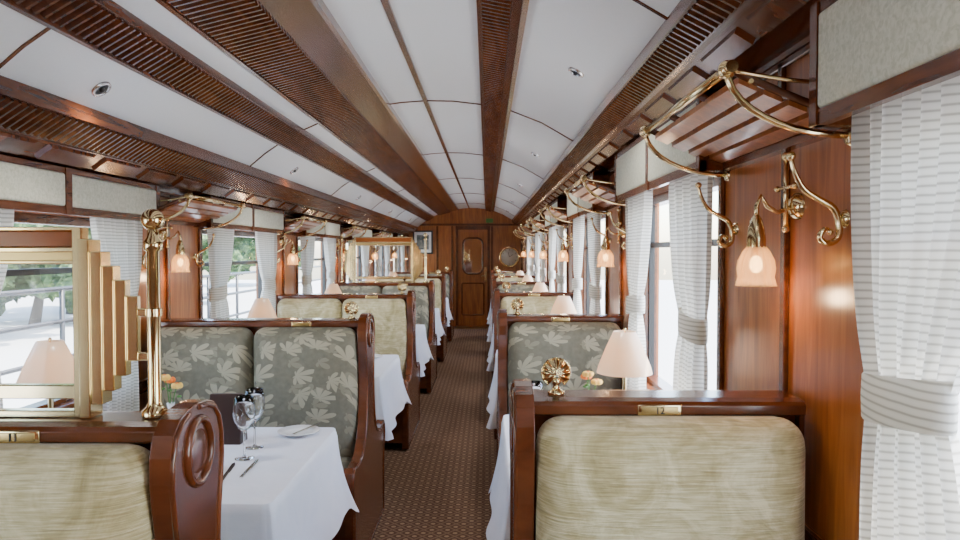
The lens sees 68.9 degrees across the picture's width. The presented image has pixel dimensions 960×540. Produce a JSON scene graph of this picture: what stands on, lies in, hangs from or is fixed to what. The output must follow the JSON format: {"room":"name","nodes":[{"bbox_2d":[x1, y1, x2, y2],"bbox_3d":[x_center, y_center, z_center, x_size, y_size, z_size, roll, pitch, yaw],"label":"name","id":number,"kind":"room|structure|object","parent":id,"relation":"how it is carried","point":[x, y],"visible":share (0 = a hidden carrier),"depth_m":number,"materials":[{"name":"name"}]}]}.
{"room":"train carriage","nodes":[
{"label":"train carriage","id":0,"kind":"room"},
{"bbox_2d":[14,192,401,410],"bbox_3d":[-1.703,0.389,5.779,0.118,1.934,16.708,0,1,1],"label":"wall","id":1,"kind":"structure","parent":0,"point":[181,293],"depth_m":4.01,"materials":[{"name":"brown wood"}]},
{"bbox_2d":[5,212,90,407],"bbox_3d":[-1.723,0.178,2.723,0.100,0.795,1.320,0,1,1],"label":"window","id":2,"kind":"structure","parent":1,"relation":"in","point":[19,217],"depth_m":2.79,"materials":[{"name":"brown wood"}]},
{"bbox_2d":[0,154,159,220],"bbox_3d":[-1.641,-0.305,2.710,0.104,0.180,1.500,0,1,1],"label":"window valance","id":3,"kind":"object","parent":1,"relation":"attached to","point":[25,185],"visible":0.9,"depth_m":2.71,"materials":[{"name":"fabric"}]},
{"bbox_2d":[0,209,13,407],"bbox_3d":[-1.649,0.294,2.272,0.076,1.095,0.395,0,1,1],"label":"window curtain","id":4,"kind":"object","parent":3,"relation":"hanging from","point":[6,216],"visible":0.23,"depth_m":2.42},
{"bbox_2d":[90,217,142,410],"bbox_3d":[-1.639,0.271,3.173,0.076,1.095,0.406,0,1,-1],"label":"window curtain","id":5,"kind":"object","parent":3,"relation":"hanging from","point":[122,238],"visible":0.31,"depth_m":3.22,"materials":[{"name":"fabric"}]},
{"bbox_2d":[159,220,189,272],"bbox_3d":[-1.608,-0.149,3.694,0.149,0.323,0.116,0,1,1],"label":"wall lamp","id":6,"kind":"object","parent":1,"relation":"attached to","point":[180,263],"visible":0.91,"depth_m":3.68,"materials":[{"name":"glass"}]},
{"bbox_2d":[159,192,245,229],"bbox_3d":[-1.544,-0.304,3.819,0.274,0.176,0.800,0,1,1],"label":"luggage rack","id":7,"kind":"object","parent":1,"relation":"attached to","point":[187,211],"visible":0.86,"depth_m":3.77,"materials":[{"name":"brown wood"}]},
{"bbox_2d":[193,233,214,266],"bbox_3d":[-1.616,-0.117,4.115,0.124,0.199,0.040,0,1,1],"label":"coat hook","id":8,"kind":"object","parent":1,"relation":"attached to","point":[195,257],"visible":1,"depth_m":4.11,"materials":[{"name":"gold metal"}]},
{"bbox_2d":[0,75,417,234],"bbox_3d":[-1.497,-0.578,5.752,0.350,0.224,16.700,0,1,1],"label":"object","id":9,"kind":"structure","parent":1,"relation":"attached to","point":[26,111],"depth_m":2.91,"materials":[{"name":"brown wood"}]},
{"bbox_2d":[202,230,261,298],"bbox_3d":[-1.702,0.123,4.862,0.100,0.795,1.320,0,1,1],"label":"window","id":10,"kind":"structure","parent":1,"relation":"in","point":[204,232],"depth_m":5.14,"materials":[{"name":"brown wood"}]},
{"bbox_2d":[193,196,284,233],"bbox_3d":[-1.619,-0.360,4.849,0.104,0.180,1.500,0,1,1],"label":"window valance","id":11,"kind":"object","parent":1,"relation":"attached to","point":[252,217],"visible":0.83,"depth_m":4.83,"materials":[{"name":"fabric"}]},
{"bbox_2d":[207,228,233,317],"bbox_3d":[-1.627,0.239,4.411,0.076,1.095,0.395,0,1,2],"label":"window curtain","id":12,"kind":"object","parent":11,"relation":"hanging from","point":[220,253],"visible":0.54,"depth_m":4.33,"materials":[{"name":"fabric"}]},
{"bbox_2d":[255,232,276,312],"bbox_3d":[-1.619,0.216,5.312,0.076,1.095,0.406,0,1,1],"label":"window curtain","id":13,"kind":"object","parent":11,"relation":"hanging from","point":[266,243],"visible":0.45,"depth_m":5.29,"materials":[{"name":"fabric"}]},
{"bbox_2d":[279,234,298,264],"bbox_3d":[-1.586,-0.204,5.833,0.149,0.323,0.116,0,1,1],"label":"wall lamp","id":14,"kind":"object","parent":1,"relation":"attached to","point":[292,259],"visible":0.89,"depth_m":5.81,"materials":[{"name":"glass"}]},
{"bbox_2d":[277,215,326,236],"bbox_3d":[-1.522,-0.359,5.958,0.274,0.176,0.800,0,1,1],"label":"luggage rack","id":15,"kind":"object","parent":1,"relation":"attached to","point":[302,223],"visible":0.88,"depth_m":5.88,"materials":[{"name":"brown wood"}]},
{"bbox_2d":[298,237,326,293],"bbox_3d":[-1.680,0.068,7.001,0.100,0.795,1.320,0,1,1],"label":"window","id":16,"kind":"structure","parent":1,"relation":"in","point":[322,259],"depth_m":7.60,"materials":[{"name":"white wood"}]},
{"bbox_2d":[294,216,340,238],"bbox_3d":[-1.598,-0.415,6.988,0.104,0.180,1.500,0,1,1],"label":"window valance","id":17,"kind":"object","parent":1,"relation":"attached to","point":[332,229],"visible":0.64,"depth_m":7.05,"materials":[{"name":"fabric"}]},
{"bbox_2d":[300,236,314,293],"bbox_3d":[-1.608,0.184,6.551,0.076,1.095,0.395,0,1,-1],"label":"window curtain","id":18,"kind":"object","parent":17,"relation":"hanging from","point":[307,255],"visible":0.52,"depth_m":6.45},
{"bbox_2d":[323,238,335,288],"bbox_3d":[-1.598,0.161,7.451,0.076,1.095,0.406,0,1,1],"label":"window curtain","id":19,"kind":"object","parent":17,"relation":"hanging from","point":[329,243],"visible":0.55,"depth_m":7.41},
{"bbox_2d":[336,225,366,240],"bbox_3d":[-1.501,-0.414,8.097,0.274,0.176,0.800,0,1,1],"label":"luggage rack","id":20,"kind":"object","parent":1,"relation":"attached to","point":[353,230],"visible":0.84,"depth_m":7.96,"materials":[{"name":"brown wood"}]},
{"bbox_2d":[346,241,362,280],"bbox_3d":[-1.659,0.013,9.140,0.100,0.795,1.320,0,1,1],"label":"window","id":21,"kind":"structure","parent":1,"relation":"in","point":[360,272],"depth_m":9.74,"materials":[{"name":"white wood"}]},
{"bbox_2d":[343,225,371,239],"bbox_3d":[-1.577,-0.470,9.127,0.104,0.180,1.500,0,1,1],"label":"window valance","id":22,"kind":"object","parent":1,"relation":"attached to","point":[368,233],"visible":0.41,"depth_m":8.89,"materials":[{"name":"beige fabric"}]},
{"bbox_2d":[361,246,368,280],"bbox_3d":[-1.575,0.106,9.590,0.076,1.095,0.406,0,1,-1],"label":"window curtain","id":23,"kind":"object","parent":22,"relation":"hanging from","point":[364,249],"visible":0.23,"depth_m":9.54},
{"bbox_2d":[373,230,392,236],"bbox_3d":[-1.555,-0.525,11.266,0.104,0.180,1.500,0,1,1],"label":"window valance","id":24,"kind":"object","parent":1,"relation":"attached to","point":[374,231],"visible":0.23,"depth_m":10.52,"materials":[{"name":"brown wood"}]},
{"bbox_2d":[376,246,381,275],"bbox_3d":[-1.564,0.074,10.829,0.076,1.095,0.395,0,1,1],"label":"window curtain","id":25,"kind":"object","parent":24,"relation":"hanging from","point":[379,252],"visible":0.34,"depth_m":10.71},
{"bbox_2d":[384,246,389,275],"bbox_3d":[-1.555,0.051,11.730,0.076,1.095,0.406,0,1,1],"label":"window curtain","id":26,"kind":"object","parent":24,"relation":"hanging from","point":[386,248],"visible":0.45,"depth_m":11.66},
{"bbox_2d":[0,0,679,226],"bbox_3d":[-0.427,-0.805,5.736,2.510,0.515,16.700,0,1,1],"label":"ceiling","id":27,"kind":"structure","parent":0,"point":[601,39],"depth_m":2.97,"materials":[{"name":"paint"}]},
{"bbox_2d":[91,81,111,96],"bbox_3d":[-1.295,-0.617,2.398,0.072,0.020,0.072,-40,1,1],"label":"recessed light","id":28,"kind":"object","parent":27,"relation":"in","point":[102,88],"depth_m":2.39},
{"bbox_2d":[476,0,528,211],"bbox_3d":[0.107,-0.984,5.726,0.170,0.072,16.700,0,1,1],"label":"trim","id":29,"kind":"structure","parent":27,"relation":"attached to","point":[501,23],"depth_m":3.17,"materials":[{"name":"brown wood"}]},
{"bbox_2d":[373,326,496,539],"bbox_3d":[-0.427,1.382,5.792,2.670,0.060,16.900,0,1,1],"label":"floor","id":30,"kind":"structure","parent":0,"point":[436,488],"depth_m":5.01,"materials":[{"name":"carpet"}]},
{"bbox_2d":[0,399,223,539],"bbox_3d":[-1.123,0.861,1.464,1.105,1.176,1.010,0,1,1],"label":"bench","id":31,"kind":"object","parent":30,"relation":"on","point":[109,475],"visible":0.88,"depth_m":1.33,"materials":[{"name":"fabric"}]},
{"bbox_2d":[0,209,167,418],"bbox_3d":[-1.138,0.088,1.444,0.987,0.428,0.052,0,1,1],"label":"screen","id":32,"kind":"object","parent":31,"relation":"on","point":[106,319],"visible":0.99,"depth_m":1.43,"materials":[{"name":"gold metal"}]},
{"bbox_2d":[161,313,384,539],"bbox_3d":[-1.102,0.806,3.583,1.105,1.176,1.010,0,1,1],"label":"bench","id":33,"kind":"object","parent":30,"relation":"on","point":[309,371],"visible":0.52,"depth_m":3.39,"materials":[{"name":"fabric"}]},
{"bbox_2d":[344,301,358,318],"bbox_3d":[-0.654,0.204,3.563,0.060,0.088,0.048,1,2,37],"label":"shell ornament","id":34,"kind":"object","parent":33,"relation":"on","point":[351,307],"visible":1,"depth_m":3.55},
{"bbox_2d":[221,427,358,539],"bbox_3d":[-1.069,1.058,2.550,1.096,0.754,1.043,0,1,1],"label":"tablecloth","id":35,"kind":"object","parent":30,"relation":"on","point":[297,488],"visible":0.45,"depth_m":2.45,"materials":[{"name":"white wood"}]},
{"bbox_2d":[16,337,73,407],"bbox_3d":[-1.476,0.457,2.407,0.212,0.453,0.212,0,1,1],"label":"table lamp","id":36,"kind":"object","parent":35,"relation":"on","point":[48,361],"visible":0.6,"depth_m":2.35,"materials":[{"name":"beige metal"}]},
{"bbox_2d":[162,374,182,408],"bbox_3d":[-1.226,0.541,2.761,0.089,0.267,0.086,1,2,30],"label":"flower vase","id":37,"kind":"object","parent":35,"relation":"on","point":[166,378],"visible":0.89,"depth_m":2.76,"materials":[{"name":"ceramic"}]},
{"bbox_2d":[210,393,247,444],"bbox_3d":[-0.993,0.580,2.751,0.130,0.190,0.090,0,1,1],"label":"menu card","id":38,"kind":"object","parent":35,"relation":"on","point":[224,402],"visible":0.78,"depth_m":2.73,"materials":[{"name":"leather"}]},
{"bbox_2d":[232,395,255,460],"bbox_3d":[-0.850,0.568,2.524,0.080,0.224,0.080,0,1,1],"label":"wine glass","id":39,"kind":"object","parent":35,"relation":"on","point":[244,411],"visible":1,"depth_m":2.50,"materials":[{"name":"clear glass"}]},
{"bbox_2d":[244,387,264,449],"bbox_3d":[-0.859,0.564,2.664,0.080,0.224,0.080,0,1,1],"label":"wine glass","id":40,"kind":"object","parent":35,"relation":"on","point":[257,392],"visible":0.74,"depth_m":2.65,"materials":[{"name":"clear glass"}]},
{"bbox_2d":[277,425,319,436],"bbox_3d":[-0.742,0.662,2.865,0.170,0.016,0.170,0,1,1],"label":"plate","id":41,"kind":"object","parent":35,"relation":"on","point":[286,431],"visible":0.78,"depth_m":2.88,"materials":[{"name":"ceramic"}]},
{"bbox_2d":[276,290,419,448],"bbox_3d":[-1.081,0.751,5.702,1.105,1.176,1.010,0,1,1],"label":"bench","id":42,"kind":"object","parent":30,"relation":"on","point":[394,315],"visible":0.37,"depth_m":5.52,"materials":[{"name":"fabric"}]},
{"bbox_2d":[335,280,436,392],"bbox_3d":[-1.060,0.697,7.822,1.105,1.176,1.010,0,1,1],"label":"bench","id":43,"kind":"object","parent":30,"relation":"on","point":[425,292],"visible":0.23,"depth_m":7.67,"materials":[{"name":"fabric"}]},
{"bbox_2d":[339,233,427,282],"bbox_3d":[-1.075,-0.138,7.800,0.987,0.553,0.052,0,1,1],"label":"screen","id":44,"kind":"object","parent":43,"relation":"on","point":[349,257],"visible":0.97,"depth_m":7.79,"materials":[{"name":"gold glass"}]},
{"bbox_2d":[375,355,411,440],"bbox_3d":[-1.048,1.004,4.659,1.096,0.754,1.043,0,1,1],"label":"dining table","id":45,"kind":"object","parent":30,"relation":"on","point":[391,396],"visible":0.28,"depth_m":4.49,"materials":[{"name":"white fabric"}]},
{"bbox_2d":[247,297,276,317],"bbox_3d":[-1.424,0.402,4.576,0.212,0.453,0.212,0,1,1],"label":"table lamp","id":46,"kind":"object","parent":45,"relation":"on","point":[261,307],"visible":0.66,"depth_m":4.52,"materials":[{"name":"beige fabric"}]},
{"bbox_2d":[375,274,446,360],"bbox_3d":[-1.038,0.642,9.941,1.105,1.176,1.010,0,1,1],"label":"bench","id":47,"kind":"object","parent":30,"relation":"on","point":[440,281],"visible":0.27,"depth_m":9.80,"materials":[{"name":"brown wood"}]},
{"bbox_2d":[416,324,433,376],"bbox_3d":[-1.026,0.949,6.778,1.096,0.754,1.043,0,1,1],"label":"dining table","id":48,"kind":"object","parent":30,"relation":"on","point":[423,354],"visible":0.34,"depth_m":6.74,"materials":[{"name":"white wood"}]},
{"bbox_2d":[324,283,341,293],"bbox_3d":[-1.403,0.347,6.696,0.212,0.453,0.212,0,1,1],"label":"table lamp","id":49,"kind":"object","parent":48,"relation":"on","point":[333,288],"visible":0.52,"depth_m":6.64,"materials":[{"name":"white fabric"}]},
{"bbox_2d":[396,270,453,340],"bbox_3d":[-1.017,0.588,12.060,1.105,1.176,1.010,0,1,1],"label":"bench","id":50,"kind":"object","parent":30,"relation":"on","point":[449,275],"visible":0.19,"depth_m":11.92,"materials":[{"name":"brown wood"}]},
{"bbox_2d":[435,308,445,344],"bbox_3d":[-1.005,0.895,8.898,1.096,0.754,1.043,0,1,1],"label":"dining table","id":51,"kind":"object","parent":30,"relation":"on","point":[439,330],"visible":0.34,"depth_m":8.91,"materials":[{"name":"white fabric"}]},
{"bbox_2d":[486,324,493,370],"bbox_3d":[0.396,0.942,7.040,0.665,0.754,1.014,0,1,1],"label":"dining table","id":52,"kind":"object","parent":30,"relation":"on","point":[491,350],"visible":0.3,"depth_m":6.60,"materials":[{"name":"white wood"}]},
{"bbox_2d":[532,281,547,291],"bbox_3d":[0.600,0.340,6.980,0.212,0.453,0.212,0,1,1],"label":"table lamp","id":53,"kind":"object","parent":52,"relation":"on","point":[539,287],"visible":0.41,"depth_m":6.93,"materials":[{"name":"white fabric"}]},
{"bbox_2d":[486,351,496,428],"bbox_3d":[0.375,0.997,4.901,0.665,0.754,1.014,0,1,1],"label":"dining table","id":54,"kind":"object","parent":30,"relation":"on","point":[491,408],"visible":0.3,"depth_m":4.66,"materials":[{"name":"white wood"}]},
{"bbox_2d":[550,294,576,313],"bbox_3d":[0.578,0.395,4.841,0.212,0.453,0.212,0,1,1],"label":"table lamp","id":55,"kind":"object","parent":54,"relation":"on","point":[563,304],"visible":0.62,"depth_m":4.78,"materials":[{"name":"white fabric"}]},
{"bbox_2d":[486,414,509,539],"bbox_3d":[0.353,1.052,2.761,0.665,0.754,1.014,0,1,1],"label":"dining table","id":56,"kind":"object","parent":30,"relation":"on","point":[498,528],"visible":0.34,"depth_m":2.63,"materials":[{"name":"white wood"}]},
{"bbox_2d":[581,371,602,389],"bbox_3d":[0.445,0.539,2.840,0.089,0.267,0.086,1,2,30],"label":"flower vase","id":57,"kind":"object","parent":56,"relation":"on","point":[586,375],"visible":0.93,"depth_m":2.82,"materials":[{"name":"plant"}]},
{"bbox_2d":[597,328,652,389],"bbox_3d":[0.557,0.450,2.702,0.212,0.453,0.212,0,1,1],"label":"table lamp","id":58,"kind":"object","parent":56,"relation":"on","point":[624,356],"visible":0.77,"depth_m":2.64,"materials":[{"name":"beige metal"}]},
{"bbox_2d":[490,270,526,303],"bbox_3d":[0.516,0.580,12.389,0.675,1.176,1.010,0,1,1],"label":"bench","id":59,"kind":"object","parent":30,"relation":"on","point":[491,271],"visible":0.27,"depth_m":12.28,"materials":[{"name":"brown wood"}]},
{"bbox_2d":[491,273,535,312],"bbox_3d":[0.495,0.635,10.250,0.675,1.176,1.010,0,1,1],"label":"bench","id":60,"kind":"object","parent":30,"relation":"on","point":[506,277],"visible":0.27,"depth_m":10.14,"materials":[{"name":"brown wood"}]},
{"bbox_2d":[492,279,549,378],"bbox_3d":[0.473,0.690,8.111,0.675,1.176,1.010,0,1,1],"label":"bench","id":61,"kind":"object","parent":30,"relation":"on","point":[516,286],"visible":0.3,"depth_m":7.98,"materials":[{"name":"brown wood"}]},
{"bbox_2d":[493,288,573,438],"bbox_3d":[0.452,0.745,5.972,0.675,1.176,1.010,0,1,1],"label":"bench","id":62,"kind":"object","parent":30,"relation":"on","point":[534,302],"visible":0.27,"depth_m":5.83,"materials":[{"name":"fabric"}]},
{"bbox_2d":[497,309,623,456],"bbox_3d":[0.431,0.800,3.833,0.675,1.176,1.010,0,1,1],"label":"bench","id":63,"kind":"object","parent":30,"relation":"on","point":[525,342],"visible":0.38,"depth_m":3.65,"materials":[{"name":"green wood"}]},
{"bbox_2d":[511,298,523,314],"bbox_3d":[0.203,0.197,3.809,0.060,0.088,0.048,1,2,37],"label":"shell ornament","id":64,"kind":"object","parent":63,"relation":"on","point":[516,301],"visible":1,"depth_m":3.80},
{"bbox_2d":[509,379,805,539],"bbox_3d":[0.409,0.855,1.694,0.675,1.176,1.010,0,1,1],"label":"bench","id":65,"kind":"object","parent":30,"relation":"on","point":[585,464],"visible":1,"depth_m":1.51,"materials":[{"name":"fabric"}]},
{"bbox_2d":[541,357,570,395],"bbox_3d":[0.182,0.252,1.670,0.060,0.088,0.048,1,2,37],"label":"shell ornament","id":66,"kind":"object","parent":65,"relation":"on","point":[552,367],"visible":1,"depth_m":1.66,"materials":[{"name":"metal"}]},
{"bbox_2d":[404,208,523,325],"bbox_3d":[-0.344,-0.075,14.147,2.470,2.423,0.120,0,1,1],"label":"wall","id":67,"kind":"structure","parent":0,"point":[443,226],"depth_m":14.09,"materials":[{"name":"brown wood"}]},
{"bbox_2d":[0,0,433,220],"bbox_3d":[-1.082,-0.832,5.742,0.140,0.132,16.700,0,1,1],"label":"ceiling beam","id":68,"kind":"structure","parent":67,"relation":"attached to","point":[104,27],"depth_m":2.57,"materials":[{"name":"brown wood"}]},
{"bbox_2d":[155,0,458,214],"bbox_3d":[-0.713,-0.959,5.735,0.410,0.147,16.700,0,1,1],"label":"ceiling beam","id":69,"kind":"structure","parent":67,"relation":"attached to","point":[298,49],"depth_m":3.05,"materials":[{"name":"brown wood"}]},
{"bbox_2d":[0,0,667,221],"bbox_3d":[-0.376,-0.900,8.370,1.920,0.420,12.852,0,1,1],"label":"trim","id":70,"kind":"structure","parent":67,"relation":"attached to","point":[46,29],"depth_m":4.08,"materials":[{"name":"brown wood"}]},
{"bbox_2d":[413,231,432,253],"bbox_3d":[-1.149,-0.557,14.069,0.400,0.470,0.036,0,1,1],"label":"framed picture","id":71,"kind":"object","parent":67,"relation":"attached to","point":[418,236],"visible":0.74,"depth_m":14.05,"materials":[{"name":"grey paper"}]},
{"bbox_2d":[380,0,469,208],"bbox_3d":[-0.300,-1.035,5.729,0.025,0.030,16.700,0,1,1],"label":"trim","id":72,"kind":"structure","parent":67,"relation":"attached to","point":[386,4],"depth_m":3.38,"materials":[{"name":"brown wood"}]},
{"bbox_2d":[456,226,489,325],"bbox_3d":[-0.144,0.125,14.129,0.696,2.023,0.102,0,1,1],"label":"door","id":73,"kind":"structure","parent":67,"relation":"in","point":[472,242],"depth_m":14.13,"materials":[{"name":"brown wood"}]},
{"bbox_2d":[499,246,519,267],"bbox_3d":[0.591,-0.262,14.071,0.424,0.424,0.044,0,1,1],"label":"wall clock","id":74,"kind":"object","parent":67,"relation":"attached to","point":[509,256],"visible":1,"depth_m":14.07,"materials":[{"name":"metal"}]},
{"bbox_2d":[524,43,863,539],"bbox_3d":[0.849,0.304,5.752,0.118,2.104,16.708,0,1,1],"label":"wall","id":75,"kind":"structure","parent":0,"point":[798,337],"depth_m":1.65,"materials":[{"name":"brown wood"}]},
{"bbox_2d":[0,0,809,234],"bbox_3d":[-0.410,-0.586,5.624,2.248,0.223,16.365,0,1,1],"label":"trim","id":76,"kind":"structure","parent":75,"relation":"attached to","point":[770,13],"depth_m":2.63,"materials":[{"name":"brown wood"}]},
{"bbox_2d":[524,222,533,237],"bbox_3d":[0.812,-0.663,11.394,0.104,0.240,1.410,0,1,1],"label":"window valance","id":77,"kind":"object","parent":75,"relation":"attached to","point":[525,224],"visible":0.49,"depth_m":11.17,"materials":[{"name":"beige fabric"}]},
{"bbox_2d":[529,236,533,274],"bbox_3d":[0.811,0.017,11.004,0.076,1.200,0.395,0,1,-1],"label":"window curtain","id":78,"kind":"object","parent":77,"relation":"hanging from","point":[531,266],"visible":0.27,"depth_m":10.85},
{"bbox_2d":[526,217,548,233],"bbox_3d":[0.694,-0.518,8.228,0.274,0.176,0.800,0,1,1],"label":"luggage rack","id":79,"kind":"object","parent":75,"relation":"attached to","point":[535,222],"visible":0.8,"depth_m":7.99,"materials":[{"name":"brown wood"}]},
{"bbox_2d":[532,212,545,233],"bbox_3d":[0.791,-0.608,9.255,0.104,0.240,1.410,0,1,1],"label":"window valance","id":80,"kind":"object","parent":75,"relation":"attached to","point":[538,216],"visible":0.48,"depth_m":8.83,"materials":[{"name":"beige fabric"}]},
{"bbox_2d":[535,232,539,280],"bbox_3d":[0.797,0.051,9.675,0.076,1.200,0.406,0,1,2],"label":"window curtain","id":81,"kind":"object","parent":80,"relation":"hanging from","point":[537,240],"visible":0.52,"depth_m":9.61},
{"bbox_2d":[540,232,545,280],"bbox_3d":[0.789,0.072,8.865,0.076,1.200,0.395,0,1,-1],"label":"window curtain","id":82,"kind":"object","parent":80,"relation":"hanging from","point":[542,269],"visible":0.34,"depth_m":8.72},
{"bbox_2d":[539,204,572,227],"bbox_3d":[0.673,-0.463,6.089,0.274,0.176,0.800,0,1,1],"label":"luggage rack","id":83,"kind":"object","parent":75,"relation":"attached to","point":[557,214],"visible":0.88,"depth_m":5.88,"materials":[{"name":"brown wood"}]},
{"bbox_2d":[545,198,566,229],"bbox_3d":[0.769,-0.553,7.116,0.104,0.240,1.410,0,1,1],"label":"window valance","id":84,"kind":"object","parent":75,"relation":"attached to","point":[560,202],"visible":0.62,"depth_m":6.51,"materials":[{"name":"fabric"}]},
{"bbox_2d":[548,226,555,291],"bbox_3d":[0.779,0.106,7.537,0.076,1.200,0.407,0,1,-1],"label":"window curtain","id":85,"kind":"object","parent":84,"relation":"hanging from","point":[552,231],"visible":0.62,"depth_m":7.46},
{"bbox_2d":[556,226,564,291],"bbox_3d":[0.768,0.127,6.726,0.076,1.200,0.395,0,1,-1],"label":"window curtain","id":86,"kind":"object","parent":84,"relation":"hanging from","point":[560,278],"visible":0.44,"depth_m":6.58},
{"bbox_2d":[557,224,572,261],"bbox_3d":[0.734,-0.233,5.964,0.149,0.323,0.116,0,1,1],"label":"wall lamp","id":87,"kind":"object","parent":75,"relation":"attached to","point":[563,255],"visible":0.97,"depth_m":5.95,"materials":[{"name":"glass"}]},
{"bbox_2d":[567,172,609,220],"bbox_3d":[0.748,-0.498,4.977,0.104,0.240,1.410,0,1,1],"label":"window valance","id":88,"kind":"object","parent":75,"relation":"attached to","point":[573,212],"visible":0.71,"depth_m":4.67,"materials":[{"name":"fabric"}]},
{"bbox_2d":[572,216,584,313],"bbox_3d":[0.757,0.161,5.397,0.076,1.200,0.407,0,1,-1],"label":"window curtain","id":89,"kind":"object","parent":88,"relation":"hanging from","point":[578,224],"visible":0.5,"depth_m":5.32,"materials":[{"name":"fabric"}]},
{"bbox_2d":[587,213,601,313],"bbox_3d":[0.747,0.182,4.587,0.076,1.200,0.395,0,1,-1],"label":"window curtain","id":90,"kind":"object","parent":88,"relation":"hanging from","point":[594,238],"visible":0.52,"depth_m":4.44,"materials":[{"name":"fabric"}]},
{"bbox_2d":[583,214,604,313],"bbox_3d":[0.830,0.064,4.990,0.100,0.905,1.230,0,1,1],"label":"window","id":91,"kind":"structure","parent":75,"relation":"in","point":[586,271],"depth_m":5.55,"materials":[{"name":"clear glass"}]},
{"bbox_2d":[564,175,624,215],"bbox_3d":[0.652,-0.408,3.950,0.274,0.176,0.800,0,1,1],"label":"luggage rack","id":92,"kind":"object","parent":75,"relation":"attached to","point":[598,195],"visible":0.88,"depth_m":3.82,"materials":[{"name":"brown wood"}]},
{"bbox_2d":[597,208,624,266],"bbox_3d":[0.713,-0.178,3.825,0.149,0.323,0.116,0,1,1],"label":"wall lamp","id":93,"kind":"object","parent":75,"relation":"attached to","point":[605,258],"visible":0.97,"depth_m":3.81,"materials":[{"name":"glass"}]},
{"bbox_2d":[511,0,820,225],"bbox_3d":[0.682,-0.739,5.726,0.270,0.217,16.700,0,1,1],"label":"trim","id":94,"kind":"structure","parent":75,"relation":"attached to","point":[693,28],"depth_m":2.06,"materials":[{"name":"brown wood"}]},
{"bbox_2d":[615,91,733,202],"bbox_3d":[0.727,-0.443,2.837,0.104,0.240,1.410,0,1,1],"label":"window valance","id":95,"kind":"object","parent":75,"relation":"attached to","point":[638,171],"visible":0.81,"depth_m":2.75,"materials":[{"name":"beige fabric"}]},
{"bbox_2d":[625,190,652,389],"bbox_3d":[0.733,0.216,3.258,0.076,1.200,0.407,0,1,2],"label":"window curtain","id":96,"kind":"object","parent":95,"relation":"hanging from","point":[638,209],"visible":0.62,"depth_m":3.20,"materials":[{"name":"fabric"}]},
{"bbox_2d":[669,171,712,389],"bbox_3d":[0.728,0.237,2.447,0.076,1.200,0.395,0,1,2],"label":"window curtain","id":97,"kind":"object","parent":95,"relation":"hanging from","point":[690,223],"visible":0.56,"depth_m":2.34,"materials":[{"name":"fabric"}]},
{"bbox_2d":[643,177,717,389],"bbox_3d":[0.808,0.119,2.851,0.100,0.905,1.230,0,1,1],"label":"window","id":98,"kind":"structure","parent":75,"relation":"in","point":[653,382],"depth_m":3.40,"materials":[{"name":"brown wood"}]},
{"bbox_2d":[695,182,737,247],"bbox_3d":[0.708,-0.165,2.104,0.124,0.199,0.040,0,1,1],"label":"coat hook","id":99,"kind":"object","parent":75,"relation":"attached to","point":[733,228],"visible":1,"depth_m":2.10,"materials":[{"name":"gold metal"}]},
{"bbox_2d":[640,59,850,181],"bbox_3d":[0.630,-0.353,1.810,0.274,0.176,0.800,0,1,1],"label":"luggage rack","id":100,"kind":"object","parent":75,"relation":"attached to","point":[759,126],"visible":0.92,"depth_m":1.67,"materials":[{"name":"brown wood"}]},
{"bbox_2d":[735,152,804,286],"bbox_3d":[0.692,-0.123,1.686,0.149,0.323,0.116,0,1,1],"label":"wall lamp","id":101,"kind":"object","parent":75,"relation":"attached to","point":[756,266],"visible":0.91,"depth_m":1.67,"materials":[{"name":"glass"}]},
{"bbox_2d":[786,151,849,246],"bbox_3d":[0.702,-0.148,1.465,0.124,0.199,0.040,0,1,1],"label":"coat hook","id":102,"kind":"object","parent":75,"relation":"attached to","point":[842,218],"visible":1,"depth_m":1.46,"materials":[{"name":"gold metal"}]},
{"bbox_2d":[809,0,959,127],"bbox_3d":[0.705,-0.388,0.698,0.104,0.240,1.410,0,1,1],"label":"window valance","id":103,"kind":"object","parent":75,"relation":"attached to","point":[864,55],"visible":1,"depth_m":1.17,"materials":[{"name":"fabric"}]},
{"bbox_2d":[851,76,959,539],"bbox_3d":[0.712,0.271,1.119,0.076,1.200,0.406,0,1,2],"label":"window curtain","id":104,"kind":"object","parent":103,"relation":"hanging from","point":[905,151],"visible":0.95,"depth_m":1.14,"materials":[{"name":"fabric"}]},
{"label":"outside","id":105,"kind":"structure","parent":0,"visible":0},
{"bbox_2d":[0,280,959,440],"bbox_3d":[0.100,2.192,10.059,120.000,0.100,100.000,0,1,1],"label":"ground","id":106,"kind":"structure","parent":105,"point":[15,347],"depth_m":22.56,"materials":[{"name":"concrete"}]},
{"bbox_2d":[0,225,72,323],"bbox_3d":[-14.678,-0.406,23.278,5.310,4.498,5.040,-1,2,-32],"label":"tree","id":107,"kind":"object","parent":106,"relation":"on","point":[11,282],"visible":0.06,"depth_m":23.12,"materials":[{"name":"green plant"}]},
{"bbox_2d":[2,223,72,302],"bbox_3d":[-13.902,-1.497,18.541,6.025,6.966,6.038,0,1,5],"label":"tree","id":108,"kind":"object","parent":106,"relation":"on","point":[49,280],"visible":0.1,"depth_m":19.50,"materials":[{"name":"green plant"}]},
{"bbox_2d":[0,261,375,375],"bbox_3d":[-5.047,1.017,15.332,0.060,1.978,34.560,0,1,1],"label":"railing","id":109,"kind":"object","parent":106,"relation":"on","point":[62,320],"visible":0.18,"depth_m":8.54,"materials":[{"name":"grey metal"}]},
{"bbox_2d":[202,235,242,282],"bbox_3d":[-13.788,-1.845,32.086,6.025,6.966,6.038,1,2,33],"label":"tree","id":110,"kind":"object","parent":106,"relation":"on","point":[237,256],"visible":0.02,"depth_m":31.91,"materials":[{"name":"green plant"}]},
{"bbox_2d":[233,237,301,275],"bbox_3d":[-15.347,-3.041,49.955,7.245,8.430,7.395,1,2,27],"label":"tree","id":111,"kind":"object","parent":106,"relation":"on","point":[246,246],"visible":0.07,"depth_m":47.98,"materials":[{"name":"green plant"}]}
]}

